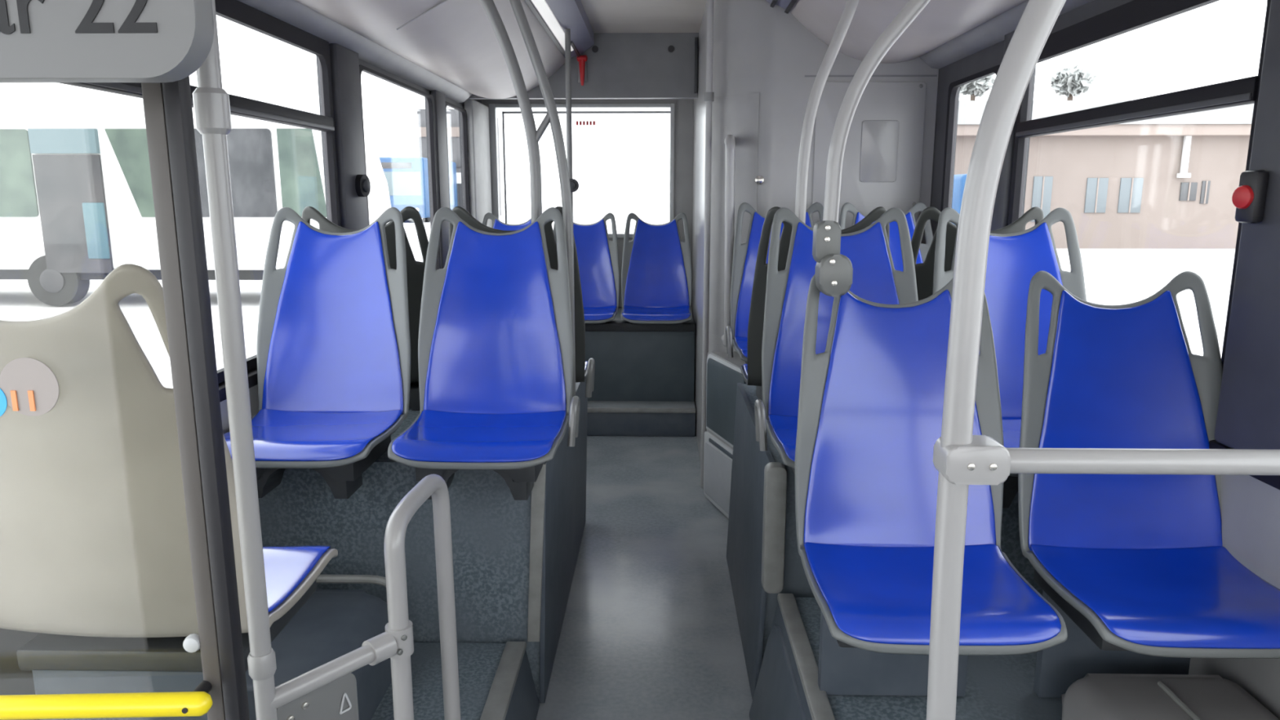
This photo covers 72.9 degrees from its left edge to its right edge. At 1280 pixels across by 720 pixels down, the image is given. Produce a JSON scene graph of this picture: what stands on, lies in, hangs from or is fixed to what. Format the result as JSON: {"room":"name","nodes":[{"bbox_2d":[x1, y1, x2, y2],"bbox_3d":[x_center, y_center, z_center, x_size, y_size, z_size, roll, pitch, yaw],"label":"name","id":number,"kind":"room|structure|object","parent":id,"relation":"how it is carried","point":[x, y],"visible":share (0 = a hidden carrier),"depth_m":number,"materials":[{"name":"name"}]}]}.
{"room":"vehicle interior","nodes":[
{"label":"vehicle interior","id":0,"kind":"room"},
{"bbox_2d":[315,55,481,227],"bbox_3d":[-1.242,-0.125,1.920,0.030,2.520,8.960,0,11,1],"label":"wall","id":1,"kind":"structure","parent":0,"point":[365,64],"depth_m":4.49,"materials":[{"name":"grey plastic"}]},
{"bbox_2d":[0,0,213,82],"bbox_3d":[-0.829,-0.539,0.798,0.823,0.542,0.036,0,11,1],"label":"overhead sign","id":2,"kind":"object","parent":1,"relation":"attached to","point":[42,41],"visible":1,"depth_m":0.82,"materials":[{"name":"grey plastic"}]},
{"bbox_2d":[0,384,258,719],"bbox_3d":[-1.169,0.293,3.954,0.031,0.930,5.000,0,11,1],"label":"lining","id":3,"kind":"object","parent":1,"relation":"attached to","point":[13,681],"depth_m":1.68,"materials":[{"name":"grey plastic"}]},
{"bbox_2d":[57,0,341,383],"bbox_3d":[-1.208,-0.472,2.346,0.052,1.100,2.080,0,11,1],"label":"window","id":4,"kind":"structure","parent":1,"relation":"in","point":[237,11],"depth_m":2.84,"materials":[{"name":"black metal"}]},
{"bbox_2d":[217,367,257,402],"bbox_3d":[-1.159,-0.179,3.863,0.051,0.040,5.000,0,11,1],"label":"trim","id":5,"kind":"structure","parent":1,"relation":"attached to","point":[251,374],"depth_m":2.58,"materials":[{"name":"black plastic"}]},
{"bbox_2d":[328,43,368,230],"bbox_3d":[-1.172,-0.237,3.613,0.036,2.100,0.270,0,11,1],"label":"window pillar","id":6,"kind":"structure","parent":1,"relation":"attached to","point":[344,62],"depth_m":3.44,"materials":[{"name":"grey plastic"}]},
{"bbox_2d":[237,0,471,102],"bbox_3d":[-1.188,-0.877,1.397,0.105,0.085,8.220,0,11,1],"label":"ceiling light","id":7,"kind":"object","parent":1,"relation":"attached to","point":[292,12],"depth_m":3.42,"materials":[{"name":"white plastic"}]},
{"bbox_2d":[355,174,370,196],"bbox_3d":[-1.134,-0.715,3.553,0.038,0.090,0.090,2,11,10],"label":"button","id":8,"kind":"object","parent":1,"relation":"attached to","point":[362,184],"visible":1,"depth_m":3.53,"materials":[{"name":"black plastic"}]},
{"bbox_2d":[359,64,440,269],"bbox_3d":[-1.170,-0.820,4.270,0.040,1.055,1.200,0,11,1],"label":"window","id":9,"kind":"structure","parent":1,"relation":"in","point":[429,97],"depth_m":4.75,"materials":[{"name":"black"}]},
{"bbox_2d":[430,89,449,268],"bbox_3d":[-1.140,-0.520,5.080,0.031,2.100,0.230,0,11,1],"label":"trim","id":10,"kind":"structure","parent":1,"relation":"attached to","point":[439,102],"depth_m":4.94,"materials":[{"name":"grey plastic"}]},
{"bbox_2d":[445,101,470,213],"bbox_3d":[-1.143,-1.038,5.404,0.040,1.055,0.570,0,11,1],"label":"window","id":11,"kind":"structure","parent":1,"relation":"in","point":[463,111],"depth_m":5.61,"materials":[{"name":"black"}]},
{"bbox_2d":[463,99,492,227],"bbox_3d":[-1.103,-0.706,6.047,0.061,2.100,0.550,0,11,1],"label":"trim","id":12,"kind":"structure","parent":1,"relation":"attached to","point":[477,113],"depth_m":5.79,"materials":[{"name":"grey plastic"}]},
{"bbox_2d":[466,32,698,99],"bbox_3d":[-0.356,-1.837,5.425,1.570,0.385,0.070,0,11,1],"label":"wall","id":13,"kind":"structure","parent":0,"point":[625,65],"depth_m":5.39,"materials":[{"name":"grey plastic"}]},
{"bbox_2d":[576,53,587,85],"bbox_3d":[-0.358,-1.799,5.371,0.066,0.190,0.048,0,11,1],"label":"hammer","id":14,"kind":"object","parent":13,"relation":"attached to","point":[582,60],"visible":0.89,"depth_m":5.36,"materials":[{"name":"red plastic"}]},
{"bbox_2d":[591,45,598,53],"bbox_3d":[-0.277,-1.925,5.367,0.040,0.040,0.012,0,11,1],"label":"cap","id":15,"kind":"object","parent":13,"relation":"attached to","point":[595,49],"visible":1,"depth_m":5.36,"materials":[{"name":"black plastic"}]},
{"bbox_2d":[667,45,674,52],"bbox_3d":[0.193,-1.923,5.356,0.040,0.040,0.012,0,11,1],"label":"cap","id":16,"kind":"object","parent":13,"relation":"attached to","point":[671,48],"visible":1,"depth_m":5.35,"materials":[{"name":"black plastic"}]},
{"bbox_2d":[693,36,697,93],"bbox_3d":[0.347,-1.822,5.362,0.020,0.330,0.032,0,11,1],"label":"trim","id":17,"kind":"structure","parent":13,"relation":"attached to","point":[695,81],"depth_m":5.35,"materials":[{"name":"grey"}]},
{"bbox_2d":[481,98,693,306],"bbox_3d":[-0.340,-0.950,6.334,1.570,2.470,0.060,0,11,1],"label":"window frame","id":18,"kind":"structure","parent":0,"point":[683,108],"depth_m":6.18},
{"bbox_2d":[488,103,674,238],"bbox_3d":[-0.413,-1.354,6.237,1.315,0.940,0.060,0,11,1],"label":"window","id":19,"kind":"structure","parent":18,"relation":"in","point":[492,107],"depth_m":6.17,"materials":[{"name":"grey"}]},
{"bbox_2d":[576,120,595,124],"bbox_3d":[-0.387,-1.687,6.173,0.137,0.028,0.004,0,11,1],"label":"window sticker","id":20,"kind":"object","parent":19,"relation":"attached to","point":[577,122],"visible":1,"depth_m":6.17,"materials":[{"name":"red plastic"}]},
{"bbox_2d":[580,0,706,33],"bbox_3d":[0.043,-1.333,1.657,2.660,0.050,8.960,0,11,1],"label":"ceiling","id":21,"kind":"structure","parent":0,"point":[604,16],"depth_m":4.81,"materials":[{"name":"white plastic"}]},
{"bbox_2d":[294,0,564,98],"bbox_3d":[-0.880,-1.055,1.355,0.710,0.400,8.220,0,11,1],"label":"ceiling","id":22,"kind":"structure","parent":21,"relation":"attached to","point":[456,41],"depth_m":3.58,"materials":[{"name":"white plastic"}]},
{"bbox_2d":[396,0,447,30],"bbox_3d":[-0.722,-1.236,3.038,0.272,0.151,0.006,0,11,1],"label":"trim","id":23,"kind":"structure","parent":22,"relation":"attached to","point":[444,1],"depth_m":3.04,"materials":[{"name":"grey plastic"}]},
{"bbox_2d":[524,0,594,57],"bbox_3d":[-0.459,-1.152,1.317,0.167,0.172,8.200,0,11,1],"label":"ceiling light strip","id":24,"kind":"object","parent":21,"relation":"attached to","point":[555,16],"visible":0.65,"depth_m":4.41,"materials":[{"name":"grey"}]},
{"bbox_2d":[531,0,573,51],"bbox_3d":[-0.502,-1.070,1.206,0.046,0.030,7.950,0,11,1],"label":"diffuser","id":25,"kind":"object","parent":24,"relation":"attached to","point":[544,11],"depth_m":4.21,"materials":[{"name":"white plastic"}]},
{"bbox_2d":[765,0,797,13],"bbox_3d":[0.511,-1.011,0.588,0.167,0.172,6.760,0,11,1],"label":"ceiling light strip","id":26,"kind":"object","parent":21,"relation":"attached to","point":[787,5],"visible":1,"depth_m":3.84,"materials":[{"name":"grey"}]},
{"bbox_2d":[789,0,1026,63],"bbox_3d":[0.933,-0.911,0.608,0.710,0.400,6.780,0,11,1],"label":"ceiling","id":27,"kind":"structure","parent":21,"relation":"attached to","point":[940,22],"depth_m":3.30,"materials":[{"name":"white plastic"}]},
{"bbox_2d":[795,0,859,223],"bbox_3d":[0.575,-0.782,2.574,0.207,0.963,0.038,2,11,11],"label":"pole","id":28,"kind":"object","parent":27,"relation":"attached to","point":[848,13],"visible":0.96,"depth_m":2.58,"materials":[{"name":"grey metal"}]},
{"bbox_2d":[536,432,752,719],"bbox_3d":[0.043,1.167,2.139,2.640,0.100,8.960,0,11,1],"label":"floor","id":29,"kind":"structure","parent":0,"point":[650,630],"depth_m":3.22,"materials":[{"name":"grey plastic"}]},
{"bbox_2d":[258,379,587,702],"bbox_3d":[-0.698,0.520,3.241,0.900,0.752,1.465,0,11,1],"label":"platform","id":30,"kind":"object","parent":29,"relation":"on","point":[514,562],"visible":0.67,"depth_m":2.53,"materials":[{"name":"carpet"}]},
{"bbox_2d":[223,207,410,498],"bbox_3d":[-0.917,-0.038,2.449,0.463,0.767,0.528,0,11,1],"label":"seat","id":31,"kind":"object","parent":30,"relation":"on","point":[333,344],"visible":0.89,"depth_m":2.60,"materials":[{"name":"blue plastic"}]},
{"bbox_2d":[223,408,402,461],"bbox_3d":[-0.919,0.202,2.417,0.427,0.050,0.372,0,11,1],"label":"cushion","id":32,"kind":"object","parent":31,"relation":"on","point":[278,434],"depth_m":2.40,"materials":[{"name":"blue plastic"}]},
{"bbox_2d":[302,206,428,410],"bbox_3d":[-0.902,-0.196,3.120,0.463,0.712,0.528,0,11,1],"label":"seat","id":33,"kind":"object","parent":30,"relation":"on","point":[415,269],"visible":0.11,"depth_m":2.88,"materials":[{"name":"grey plastic"}]},
{"bbox_2d":[387,207,579,500],"bbox_3d":[-0.421,-0.036,2.438,0.486,0.767,0.528,0,11,1],"label":"seat","id":34,"kind":"object","parent":30,"relation":"on","point":[495,340],"visible":1,"depth_m":2.58,"materials":[{"name":"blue plastic"}]},
{"bbox_2d":[391,409,565,462],"bbox_3d":[-0.434,0.204,2.406,0.427,0.050,0.372,0,11,1],"label":"cushion","id":35,"kind":"object","parent":34,"relation":"on","point":[435,436],"depth_m":2.34,"materials":[{"name":"blue plastic"}]},
{"bbox_2d":[480,0,549,222],"bbox_3d":[-0.416,-0.540,2.692,0.315,1.552,0.034,0,11,1],"label":"pole","id":36,"kind":"object","parent":30,"relation":"on","point":[533,136],"visible":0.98,"depth_m":2.63,"materials":[{"name":"grey metal"}]},
{"bbox_2d":[448,206,595,397],"bbox_3d":[-0.405,-0.194,3.109,0.486,0.712,0.528,0,11,1],"label":"seat","id":37,"kind":"object","parent":30,"relation":"on","point":[584,370],"visible":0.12,"depth_m":2.92,"materials":[{"name":"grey plastic"}]},
{"bbox_2d":[509,0,575,424],"bbox_3d":[-0.336,-0.550,2.688,0.254,1.544,0.030,0,11,1],"label":"pole","id":38,"kind":"object","parent":30,"relation":"on","point":[517,6],"visible":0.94,"depth_m":2.65,"materials":[{"name":"grey metal"}]},
{"bbox_2d":[370,641,539,719],"bbox_3d":[-0.788,1.389,0.161,0.866,0.212,4.915,0,11,1],"label":"platform","id":39,"kind":"object","parent":29,"relation":"on","point":[496,682],"visible":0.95,"depth_m":2.37,"materials":[{"name":"plastic"}]},
{"bbox_2d":[0,263,337,719],"bbox_3d":[-0.833,0.417,1.515,0.463,1.208,0.528,0,11,1],"label":"seat","id":40,"kind":"object","parent":39,"relation":"on","point":[95,558],"visible":0.77,"depth_m":1.31,"materials":[{"name":"beige plastic"}]},
{"bbox_2d":[262,546,331,612],"bbox_3d":[-0.832,0.411,1.592,0.427,0.050,0.372,0,11,1],"label":"cushion","id":41,"kind":"object","parent":40,"relation":"on","point":[290,571],"depth_m":1.63,"materials":[{"name":"blue plastic"}]},
{"bbox_2d":[141,75,249,719],"bbox_3d":[-0.877,0.102,1.058,0.736,2.000,0.030,0,11,1],"label":"glass wall","id":42,"kind":"structure","parent":39,"relation":"on","point":[167,106],"depth_m":1.03,"materials":[{"name":"grey"}]},
{"bbox_2d":[0,357,59,416],"bbox_3d":[-0.751,0.034,1.038,0.111,0.076,0.003,0,11,1],"label":"sticker","id":43,"kind":"object","parent":42,"relation":"attached to","point":[28,385],"visible":1,"depth_m":1.04,"materials":[{"name":"grey"}]},
{"bbox_2d":[0,680,212,719],"bbox_3d":[-0.883,0.429,1.085,0.716,0.052,0.060,0,11,1],"label":"handrail","id":44,"kind":"object","parent":42,"relation":"attached to","point":[197,702],"visible":1,"depth_m":1.05,"materials":[{"name":"yellow metal"}]},
{"bbox_2d":[192,0,277,719],"bbox_3d":[-0.554,0.124,1.208,0.043,1.900,0.043,0,11,1],"label":"pole","id":45,"kind":"object","parent":39,"relation":"on","point":[211,105],"visible":1,"depth_m":1.18,"materials":[{"name":"grey metal"}]},
{"bbox_2d":[271,619,413,719],"bbox_3d":[-0.470,0.603,1.402,0.048,0.285,0.261,8,13,36],"label":"rail","id":46,"kind":"object","parent":45,"relation":"attached to","point":[327,691],"visible":0.99,"depth_m":1.36,"materials":[{"name":"grey metal"}]},
{"bbox_2d":[245,574,391,719],"bbox_3d":[-0.887,0.770,2.189,0.459,0.254,0.526,0,11,1],"label":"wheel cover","id":47,"kind":"object","parent":39,"relation":"on","point":[332,624],"visible":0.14,"depth_m":2.19,"materials":[{"name":"grey plastic"}]},
{"bbox_2d":[383,474,461,719],"bbox_3d":[-0.398,0.611,1.635,0.037,0.782,0.313,1,11,4],"label":"rail","id":48,"kind":"object","parent":39,"relation":"on","point":[433,485],"visible":1,"depth_m":1.57,"materials":[{"name":"grey metal"}]},
{"bbox_2d":[564,28,578,214],"bbox_3d":[-0.363,-0.572,4.717,0.072,2.340,0.068,0,11,1],"label":"pole","id":49,"kind":"object","parent":29,"relation":"on","point":[567,31],"depth_m":4.58,"materials":[{"name":"grey metal"}]},
{"bbox_2d":[585,306,695,436],"bbox_3d":[-0.362,0.040,5.908,1.443,0.688,1.092,0,11,1],"label":"platform","id":50,"kind":"object","parent":29,"relation":"on","point":[644,385],"visible":0.48,"depth_m":5.55,"materials":[{"name":"grey plastic"}]},
{"bbox_2d":[482,212,531,231],"bbox_3d":[-0.853,-0.604,5.616,0.472,0.682,0.538,0,11,1],"label":"seat","id":51,"kind":"object","parent":50,"relation":"on","point":[497,224],"visible":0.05,"depth_m":5.80,"materials":[{"name":"blue plastic"}]},
{"bbox_2d":[553,213,619,324],"bbox_3d":[-0.373,-0.602,5.606,0.472,0.682,0.538,0,11,1],"label":"seat","id":52,"kind":"object","parent":50,"relation":"on","point":[597,256],"visible":0.48,"depth_m":5.77,"materials":[{"name":"blue plastic"}]},
{"bbox_2d":[583,305,617,320],"bbox_3d":[-0.374,-0.307,5.582,0.435,0.051,0.379,0,11,1],"label":"cushion","id":53,"kind":"object","parent":52,"relation":"on","point":[592,313],"depth_m":5.47,"materials":[{"name":"blue plastic"}]},
{"bbox_2d":[620,213,692,324],"bbox_3d":[0.107,-0.600,5.595,0.472,0.682,0.538,0,11,1],"label":"seat","id":54,"kind":"object","parent":50,"relation":"on","point":[656,271],"visible":1,"depth_m":5.76,"materials":[{"name":"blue plastic"}]},
{"bbox_2d":[622,305,690,320],"bbox_3d":[0.105,-0.305,5.572,0.435,0.051,0.379,0,11,1],"label":"cushion","id":55,"kind":"object","parent":54,"relation":"on","point":[629,313],"depth_m":5.46,"materials":[{"name":"blue plastic"}]},
{"bbox_2d":[700,0,714,488],"bbox_3d":[0.330,-0.552,4.266,0.048,2.470,0.047,0,11,1],"label":"pole","id":56,"kind":"object","parent":29,"relation":"on","point":[708,98],"visible":0.9,"depth_m":4.22,"materials":[{"name":"grey metal"}]},
{"bbox_2d":[703,351,746,519],"bbox_3d":[0.804,0.392,3.928,0.988,0.745,0.721,0,11,1],"label":"panel","id":57,"kind":"object","parent":29,"relation":"on","point":[723,373],"visible":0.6,"depth_m":4.08,"materials":[{"name":"grey plastic"}]},
{"bbox_2d":[725,202,823,364],"bbox_3d":[0.623,-0.318,3.755,0.486,0.712,0.528,0,11,1],"label":"seat","id":58,"kind":"object","parent":57,"relation":"on","point":[744,255],"visible":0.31,"depth_m":3.91,"materials":[{"name":"blue plastic"}]},
{"bbox_2d":[734,336,747,357],"bbox_3d":[0.633,-0.051,3.728,0.427,0.050,0.372,0,11,1],"label":"cushion","id":59,"kind":"object","parent":58,"relation":"on","point":[740,342],"depth_m":3.74,"materials":[{"name":"blue plastic"}]},
{"bbox_2d":[839,202,933,271],"bbox_3d":[1.100,-0.316,3.744,0.463,0.712,0.528,0,11,1],"label":"seat","id":60,"kind":"object","parent":57,"relation":"on","point":[894,238],"visible":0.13,"depth_m":3.91,"materials":[{"name":"blue plastic"}]},
{"bbox_2d":[691,0,938,462],"bbox_3d":[0.868,-0.729,5.189,1.038,2.470,2.207,0,11,1],"label":"wall panel","id":61,"kind":"object","parent":29,"relation":"on","point":[766,64],"visible":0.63,"depth_m":4.03,"materials":[{"name":"grey plastic"}]},
{"bbox_2d":[721,134,735,346],"bbox_3d":[0.414,-0.552,4.081,0.054,0.983,0.243,0,11,1],"label":"grab bar","id":62,"kind":"object","parent":61,"relation":"attached to","point":[730,142],"visible":0.7,"depth_m":3.95,"materials":[{"name":"grey metal"}]},
{"bbox_2d":[726,382,1042,699],"bbox_3d":[0.813,0.564,3.008,0.929,0.755,1.110,0,11,1],"label":"panel","id":63,"kind":"object","parent":29,"relation":"on","point":[764,561],"visible":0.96,"depth_m":2.57,"materials":[{"name":"plastic"}]},
{"bbox_2d":[740,206,889,400],"bbox_3d":[0.599,-0.182,3.047,0.463,0.712,0.528,0,11,1],"label":"seat","id":64,"kind":"object","parent":63,"relation":"on","point":[751,371],"visible":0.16,"depth_m":2.85,"materials":[{"name":"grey plastic"}]},
{"bbox_2d":[742,364,747,376],"bbox_3d":[0.601,0.056,3.171,0.427,0.050,0.372,0,11,1],"label":"cushion","id":65,"kind":"object","parent":64,"relation":"on","point":[744,367],"depth_m":3.21,"materials":[{"name":"blue plastic"}]},
{"bbox_2d":[754,207,918,473],"bbox_3d":[0.572,-0.026,2.386,0.486,0.767,0.528,0,11,1],"label":"seat","id":66,"kind":"object","parent":63,"relation":"on","point":[875,278],"visible":0.44,"depth_m":2.54,"materials":[{"name":"blue plastic"}]},
{"bbox_2d":[768,413,797,462],"bbox_3d":[0.582,0.214,2.354,0.427,0.050,0.372,0,11,1],"label":"cushion","id":67,"kind":"object","parent":66,"relation":"on","point":[782,427],"depth_m":2.38,"materials":[{"name":"blue plastic"}]},
{"bbox_2d":[911,206,1044,300],"bbox_3d":[1.084,-0.179,3.037,0.463,0.712,0.528,0,11,1],"label":"seat","id":68,"kind":"object","parent":63,"relation":"on","point":[924,271],"visible":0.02,"depth_m":2.76,"materials":[{"name":"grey plastic"}]},
{"bbox_2d":[933,207,1086,507],"bbox_3d":[1.068,-0.024,2.375,0.463,0.767,0.528,0,11,1],"label":"seat","id":69,"kind":"object","parent":63,"relation":"on","point":[1013,260],"visible":0.25,"depth_m":2.53,"materials":[{"name":"blue plastic"}]},
{"bbox_2d":[1001,418,1021,448],"bbox_3d":[1.067,0.216,2.343,0.427,0.050,0.372,0,11,1],"label":"cushion","id":70,"kind":"object","parent":69,"relation":"on","point":[1011,427],"depth_m":2.43,"materials":[{"name":"blue plastic"}]},
{"bbox_2d":[749,593,1062,719],"bbox_3d":[0.736,1.314,0.096,0.948,0.384,4.885,0,11,1],"label":"platform","id":71,"kind":"object","parent":29,"relation":"on","point":[998,687],"visible":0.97,"depth_m":2.06,"materials":[{"name":"carpet"}]},
{"bbox_2d":[794,274,1067,696],"bbox_3d":[0.574,0.313,1.810,0.463,0.953,0.528,0,11,1],"label":"seat","id":72,"kind":"object","parent":71,"relation":"on","point":[871,404],"visible":0.85,"depth_m":1.94,"materials":[{"name":"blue plastic"}]},
{"bbox_2d":[812,0,930,297],"bbox_3d":[0.592,-0.577,1.847,0.412,0.885,0.070,1,11,5],"label":"pole","id":73,"kind":"object","parent":72,"relation":"attached to","point":[833,272],"visible":1,"depth_m":1.89,"materials":[{"name":"grey metal"}]},
{"bbox_2d":[804,542,1061,645],"bbox_3d":[0.572,0.462,1.760,0.427,0.050,0.372,0,11,1],"label":"cushion","id":74,"kind":"object","parent":72,"relation":"on","point":[866,593],"depth_m":1.70,"materials":[{"name":"blue plastic"}]},
{"bbox_2d":[926,0,1066,719],"bbox_3d":[0.546,0.042,0.963,0.416,1.787,0.070,0,11,1],"label":"pole","id":75,"kind":"object","parent":71,"relation":"on","point":[1035,25],"visible":0.98,"depth_m":0.94,"materials":[{"name":"grey metal"}]},
{"bbox_2d":[933,435,1279,484],"bbox_3d":[0.818,0.116,0.971,0.957,0.064,0.064,0,11,1],"label":"rail","id":76,"kind":"object","parent":75,"relation":"attached to","point":[984,461],"visible":0.98,"depth_m":0.96,"materials":[{"name":"grey metal"}]},
{"bbox_2d":[1017,271,1279,697],"bbox_3d":[1.069,0.315,1.799,0.463,0.953,0.528,0,11,1],"label":"seat","id":77,"kind":"object","parent":71,"relation":"on","point":[1138,571],"visible":0.92,"depth_m":1.93,"materials":[{"name":"blue plastic"}]},
{"bbox_2d":[1030,544,1279,648],"bbox_3d":[1.067,0.464,1.749,0.427,0.050,0.372,0,11,1],"label":"cushion","id":78,"kind":"object","parent":77,"relation":"on","point":[1131,596],"depth_m":1.72,"materials":[{"name":"blue plastic"}]},
{"bbox_2d":[1061,673,1279,719],"bbox_3d":[1.078,0.789,1.502,0.375,0.136,0.700,0,11,1],"label":"box","id":79,"kind":"object","parent":71,"relation":"on","point":[1094,696],"visible":1,"depth_m":1.75,"materials":[{"name":"grey plastic"}]},
{"bbox_2d":[930,0,1133,236],"bbox_3d":[1.327,-0.114,1.862,0.030,2.520,8.960,0,11,1],"label":"window frame","id":80,"kind":"structure","parent":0,"point":[991,56],"depth_m":3.59,"materials":[{"name":"black plastic"}]},
{"bbox_2d":[940,65,999,212],"bbox_3d":[1.350,-0.652,3.556,0.040,0.995,0.590,0,11,1],"label":"window","id":81,"kind":"structure","parent":80,"relation":"in","point":[953,86],"depth_m":3.76,"materials":[{"name":"black"}]},
{"bbox_2d":[990,30,1016,231],"bbox_3d":[1.329,-0.170,3.262,0.031,2.100,0.130,0,11,1],"label":"trim","id":82,"kind":"structure","parent":80,"relation":"attached to","point":[1001,209],"depth_m":3.12,"materials":[{"name":"grey plastic"}]},
{"bbox_2d":[920,0,1093,69],"bbox_3d":[1.240,-0.731,0.635,0.105,0.085,6.780,0,11,1],"label":"trim","id":83,"kind":"structure","parent":80,"relation":"attached to","point":[993,31],"depth_m":3.29,"materials":[{"name":"white plastic"}]},
{"bbox_2d":[1007,0,1271,368],"bbox_3d":[1.319,-0.458,2.458,0.052,1.030,1.290,0,11,1],"label":"window","id":84,"kind":"structure","parent":80,"relation":"in","point":[1134,15],"depth_m":2.29,"materials":[{"name":"black"}]},
{"bbox_2d":[1188,475,1279,719],"bbox_3d":[1.273,0.874,0.933,0.031,0.930,6.760,0,11,1],"label":"lining","id":85,"kind":"object","parent":80,"relation":"attached to","point":[1250,507],"depth_m":1.81,"materials":[{"name":"grey plastic"}]},
{"bbox_2d":[1208,440,1279,489],"bbox_3d":[1.260,0.403,0.843,0.056,0.040,6.760,0,11,1],"label":"trim","id":86,"kind":"structure","parent":80,"relation":"attached to","point":[1273,481],"depth_m":1.74,"materials":[{"name":"black plastic"}]},
{"bbox_2d":[1214,0,1279,449],"bbox_3d":[1.276,-0.330,1.537,0.061,1.134,0.520,0,11,1],"label":"window pillar","id":87,"kind":"structure","parent":80,"relation":"attached to","point":[1248,413],"depth_m":1.75,"materials":[{"name":"black plastic"}]},
{"bbox_2d":[1231,169,1268,223],"bbox_3d":[1.232,-0.331,1.757,0.041,0.105,0.060,0,11,1],"label":"button","id":88,"kind":"object","parent":80,"relation":"attached to","point":[1249,198],"visible":1,"depth_m":1.74,"materials":[{"name":"black plastic"}]},
{"label":"outside","id":89,"kind":"structure","parent":0,"visible":0},
{"bbox_2d":[0,204,1235,387],"bbox_3d":[1.248,-8.483,54.363,160.000,0.200,170.000,0,11,1],"label":"ground","id":90,"kind":"structure","parent":89,"point":[1112,276],"depth_m":17.55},
{"bbox_2d":[0,96,391,306],"bbox_3d":[-9.677,-2.756,15.186,9.950,3.330,2.580,0,11,1],"label":"coach","id":91,"kind":"object","parent":90,"relation":"on","point":[77,206],"visible":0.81,"depth_m":13.88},
{"bbox_2d":[379,157,457,222],"bbox_3d":[-15.246,-11.489,58.718,3.700,4.043,9.060,0,11,1],"label":"bus","id":92,"kind":"object","parent":90,"relation":"on","point":[406,178],"visible":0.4,"depth_m":54.28,"materials":[{"name":"blue glass"}]},
{"bbox_2d":[416,108,501,215],"bbox_3d":[-14.109,-15.378,68.618,4.700,7.950,8.100,0,11,1],"label":"office block","id":93,"kind":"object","parent":90,"relation":"on","point":[452,114],"visible":0.19,"depth_m":64.47,"materials":[{"name":"concrete"}]},
{"bbox_2d":[951,173,967,224],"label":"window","id":94,"kind":"structure","parent":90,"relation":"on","point":[959,180],"depth_m":23.62,"materials":[{"name":"blue glass"}]},
{"bbox_2d":[959,74,995,100],"bbox_3d":[18.360,-11.929,48.203,2.328,8.898,2.344,0,11,1],"label":"tree","id":95,"kind":"object","parent":90,"relation":"on","point":[983,85],"visible":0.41,"depth_m":47.13,"materials":[{"name":"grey plant"}]},
{"bbox_2d":[1049,62,1097,100],"bbox_3d":[22.729,-11.353,46.208,2.293,8.520,2.295,0,11,1],"label":"tree","id":96,"kind":"object","parent":90,"relation":"on","point":[1069,81],"visible":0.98,"depth_m":45.03,"materials":[{"name":"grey plant"}]},
{"bbox_2d":[954,100,1253,248],"bbox_3d":[22.266,-7.096,32.752,25.800,5.250,9.200,0,11,1],"label":"building","id":97,"kind":"structure","parent":90,"relation":"on","point":[1171,182],"depth_m":29.04,"materials":[{"name":"beige"}]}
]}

